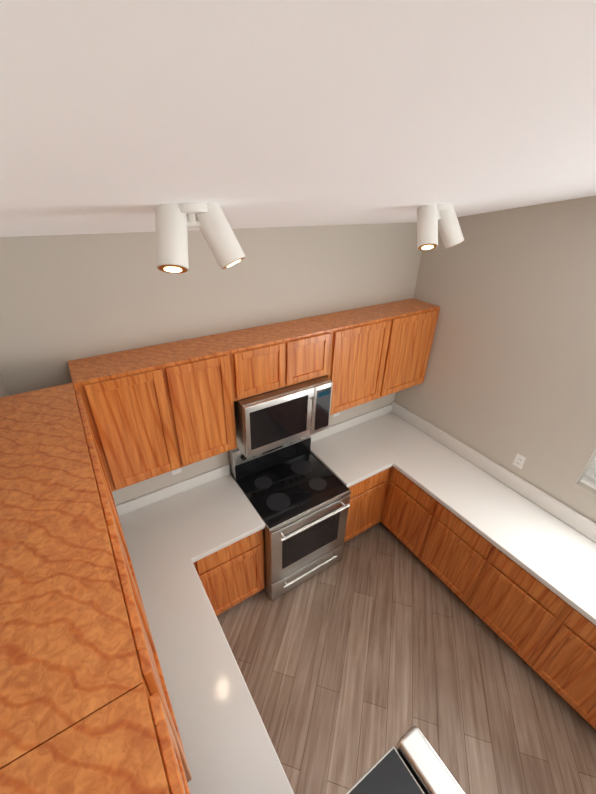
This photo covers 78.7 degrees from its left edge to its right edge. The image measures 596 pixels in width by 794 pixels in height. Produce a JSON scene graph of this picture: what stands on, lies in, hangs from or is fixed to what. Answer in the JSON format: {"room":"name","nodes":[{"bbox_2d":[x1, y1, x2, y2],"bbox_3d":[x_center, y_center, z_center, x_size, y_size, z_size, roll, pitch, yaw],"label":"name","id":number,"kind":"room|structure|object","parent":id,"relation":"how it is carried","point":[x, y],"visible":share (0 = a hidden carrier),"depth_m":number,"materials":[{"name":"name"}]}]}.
{"room":"kitchen","nodes":[
{"label":"kitchen","id":0,"kind":"room"},
{"bbox_2d":[0,375,8,397],"bbox_3d":[0.526,1.586,-0.973,0.120,4.430,7.900,-17,35,-29],"label":"wall","id":1,"kind":"structure","parent":0,"point":[3,391],"depth_m":1.89,"materials":[{"name":"beige paint"}]},
{"bbox_2d":[0,383,112,494],"bbox_3d":[-1.112,0.422,1.749,0.328,0.760,0.600,-17,35,-29],"label":"upper cabinet","id":2,"kind":"object","parent":1,"relation":"attached to","point":[35,412],"depth_m":1.61,"materials":[{"name":"brown wood"}]},
{"bbox_2d":[0,423,124,538],"bbox_3d":[-0.854,0.630,1.408,0.328,0.760,0.620,-17,35,-29],"label":"upper cabinet","id":3,"kind":"object","parent":1,"relation":"attached to","point":[51,472],"depth_m":1.27,"materials":[{"name":"brown wood"}]},
{"bbox_2d":[0,495,172,754],"bbox_3d":[-0.605,0.830,1.079,0.328,0.760,0.567,-17,35,-29],"label":"upper cabinet","id":4,"kind":"object","parent":1,"relation":"attached to","point":[74,625],"depth_m":0.86,"materials":[{"name":"brown wood"}]},
{"bbox_2d":[0,663,191,793],"bbox_3d":[-0.281,0.888,0.542,0.328,0.300,0.600,-17,35,-29],"label":"upper cabinet","id":5,"kind":"object","parent":1,"relation":"attached to","point":[85,705],"depth_m":0.66,"materials":[{"name":"brown wood"}]},
{"bbox_2d":[0,222,421,504],"bbox_3d":[-0.287,0.088,3.075,3.460,2.880,0.100,-17,35,-29],"label":"wall","id":6,"kind":"structure","parent":0,"point":[64,299],"depth_m":2.24,"materials":[{"name":"beige paint"}]},
{"bbox_2d":[68,344,191,491],"bbox_3d":[-1.011,0.131,2.251,0.508,0.760,0.328,-17,35,-29],"label":"upper cabinet","id":7,"kind":"object","parent":6,"relation":"attached to","point":[155,410],"depth_m":2.10,"materials":[{"name":"brown wood"}]},
{"bbox_2d":[172,468,181,474],"bbox_3d":[-0.936,0.545,2.786,0.072,0.116,0.008,-17,35,-29],"label":"electrical outlet","id":8,"kind":"object","parent":6,"relation":"attached to","point":[176,471],"visible":0.25,"depth_m":2.80,"materials":[{"name":"white plastic"}]},
{"bbox_2d":[164,334,236,463],"bbox_3d":[-0.708,0.039,2.424,0.474,0.760,0.328,-17,35,-29],"label":"upper cabinet","id":9,"kind":"object","parent":6,"relation":"attached to","point":[207,363],"depth_m":2.31,"materials":[{"name":"brown wood"}]},
{"bbox_2d":[216,323,295,400],"bbox_3d":[-0.312,-0.249,2.548,0.453,0.368,0.328,-17,35,-29],"label":"upper cabinet","id":10,"kind":"object","parent":6,"relation":"attached to","point":[265,354],"depth_m":2.44,"materials":[{"name":"brown wood"}]},
{"bbox_2d":[234,376,332,457],"bbox_3d":[-0.144,0.089,2.789,0.735,0.438,0.455,-17,35,-29],"label":"over-the-range microwave","id":11,"kind":"object","parent":10,"relation":"attached to","point":[269,420],"visible":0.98,"depth_m":2.62,"materials":[{"name":"silver metal"}]},
{"bbox_2d":[276,317,335,383],"bbox_3d":[-0.028,-0.335,2.710,0.453,0.368,0.328,-17,35,-29],"label":"upper cabinet","id":12,"kind":"object","parent":6,"relation":"attached to","point":[315,340],"depth_m":2.64,"materials":[{"name":"brown wood"}]},
{"bbox_2d":[312,306,403,414],"bbox_3d":[0.438,-0.310,3.078,0.665,0.760,0.328,-17,35,-29],"label":"upper cabinet","id":13,"kind":"object","parent":6,"relation":"attached to","point":[366,337],"depth_m":2.95,"materials":[{"name":"brown wood"}]},
{"bbox_2d":[373,298,439,394],"bbox_3d":[0.884,-0.445,3.333,0.666,0.760,0.328,-17,35,-29],"label":"upper cabinet","id":14,"kind":"object","parent":6,"relation":"attached to","point":[418,324],"depth_m":3.23,"materials":[{"name":"brown wood"}]},
{"bbox_2d":[0,0,595,236],"bbox_3d":[1.941,-0.088,-0.923,3.460,1.720,8.100,-17,35,-29],"label":"ceiling","id":15,"kind":"structure","parent":0,"point":[122,116],"depth_m":0.53,"materials":[{"name":"white paint"}]},
{"bbox_2d":[155,203,245,273],"bbox_3d":[-0.359,-0.567,1.297,0.328,0.227,0.182,-17,35,-29],"label":"ceiling spotlight","id":16,"kind":"object","parent":15,"relation":"attached to","point":[173,224],"visible":1,"depth_m":1.24,"materials":[{"name":"white metal"}]},
{"bbox_2d":[417,203,463,250],"bbox_3d":[0.756,-0.915,1.956,0.328,0.227,0.182,-17,35,-29],"label":"ceiling spotlight","id":17,"kind":"object","parent":15,"relation":"attached to","point":[432,219],"visible":0.98,"depth_m":1.90,"materials":[{"name":"white metal"}]},
{"bbox_2d":[217,521,595,793],"bbox_3d":[1.845,3.103,0.947,3.460,0.060,8.100,-17,35,-29],"label":"floor","id":18,"kind":"structure","parent":0,"point":[367,652],"depth_m":2.61,"materials":[{"name":"wood"}]},
{"bbox_2d":[209,529,264,614],"bbox_3d":[-0.648,1.269,3.011,0.518,0.888,0.626,-17,35,-29],"label":"base cabinet","id":19,"kind":"object","parent":18,"relation":"on","point":[238,568],"depth_m":2.77,"materials":[{"name":"brown wood"}]},
{"bbox_2d":[116,489,293,793],"bbox_3d":[-0.771,1.286,1.956,0.660,0.140,2.023,-17,35,-29],"label":"countertop","id":20,"kind":"structure","parent":19,"relation":"on","point":[173,533],"depth_m":1.86,"materials":[{"name":"white stone"}]},
{"bbox_2d":[161,464,265,558],"bbox_3d":[-0.639,0.831,2.740,0.543,0.140,0.643,-17,35,-29],"label":"countertop","id":21,"kind":"structure","parent":19,"relation":"on","point":[212,512],"depth_m":2.74,"materials":[{"name":"white"}]},
{"bbox_2d":[229,435,350,599],"bbox_3d":[-0.059,0.998,3.182,0.764,1.215,0.758,-17,35,-29],"label":"stove","id":22,"kind":"object","parent":18,"relation":"on","point":[297,493],"visible":0.71,"depth_m":3.00,"materials":[{"name":"silver metal"}]},
{"bbox_2d":[344,466,392,541],"bbox_3d":[0.437,0.939,3.630,0.518,0.888,0.626,-17,35,-29],"label":"base cabinet","id":23,"kind":"object","parent":18,"relation":"on","point":[367,497],"depth_m":3.40,"materials":[{"name":"brown wood"}]},
{"bbox_2d":[310,421,391,486],"bbox_3d":[0.452,0.499,3.363,0.517,0.140,0.643,-17,35,-29],"label":"countertop","id":24,"kind":"structure","parent":23,"relation":"on","point":[352,456],"depth_m":3.38,"materials":[{"name":"white"}]},
{"bbox_2d":[345,726,464,793],"bbox_3d":[0.169,1.976,1.008,0.882,1.735,0.790,-17,35,-29],"label":"refrigerator","id":25,"kind":"object","parent":18,"relation":"on","point":[411,763],"visible":1,"depth_m":0.98,"materials":[{"name":"silver metal"}]},
{"bbox_2d":[381,467,428,552],"bbox_3d":[1.267,1.043,3.496,0.628,0.888,0.595,-17,35,-29],"label":"base cabinet","id":26,"kind":"object","parent":18,"relation":"on","point":[405,500],"depth_m":3.36,"materials":[{"name":"brown wood"}]},
{"bbox_2d":[413,495,483,595],"bbox_3d":[1.526,1.251,3.154,0.628,0.888,0.640,-17,35,-29],"label":"base cabinet","id":27,"kind":"object","parent":18,"relation":"on","point":[445,544],"depth_m":3.03,"materials":[{"name":"brown wood"}]},
{"bbox_2d":[457,538,588,677],"bbox_3d":[1.800,1.472,2.791,0.628,0.888,0.650,-17,35,-29],"label":"base cabinet","id":28,"kind":"object","parent":18,"relation":"on","point":[544,633],"depth_m":2.58,"materials":[{"name":"brown wood"}]},
{"bbox_2d":[346,401,595,624],"bbox_3d":[1.855,1.066,2.440,0.666,0.165,3.985,-17,35,-29],"label":"countertop","id":29,"kind":"structure","parent":28,"relation":"on","point":[550,540],"depth_m":2.86,"materials":[{"name":"white"}]},
{"bbox_2d":[394,196,595,522],"bbox_3d":[3.293,0.744,0.606,0.150,4.430,7.900,-17,35,-29],"label":"wall","id":30,"kind":"structure","parent":0,"point":[510,373],"depth_m":2.71,"materials":[{"name":"beige paint"}]},
{"bbox_2d":[513,453,525,468],"bbox_3d":[1.794,0.522,2.946,0.008,0.116,0.072,-17,35,-29],"label":"electrical outlet","id":31,"kind":"object","parent":30,"relation":"attached to","point":[519,461],"visible":1,"depth_m":2.94,"materials":[{"name":"white plastic"}]},
{"bbox_2d":[583,456,595,483],"bbox_3d":[2.556,0.586,1.911,0.045,0.831,1.586,-17,35,-29],"label":"window","id":32,"kind":"structure","parent":30,"relation":"in","point":[591,473],"depth_m":2.62,"materials":[{"name":"white plastic"}]},
{"bbox_2d":[580,454,595,489],"bbox_3d":[2.479,0.602,1.862,0.040,0.812,1.574,-17,35,-29],"label":"window blinds","id":33,"kind":"object","parent":32,"relation":"attached to","point":[588,483],"visible":1,"depth_m":2.56,"materials":[{"name":"white plastic"}]}
]}

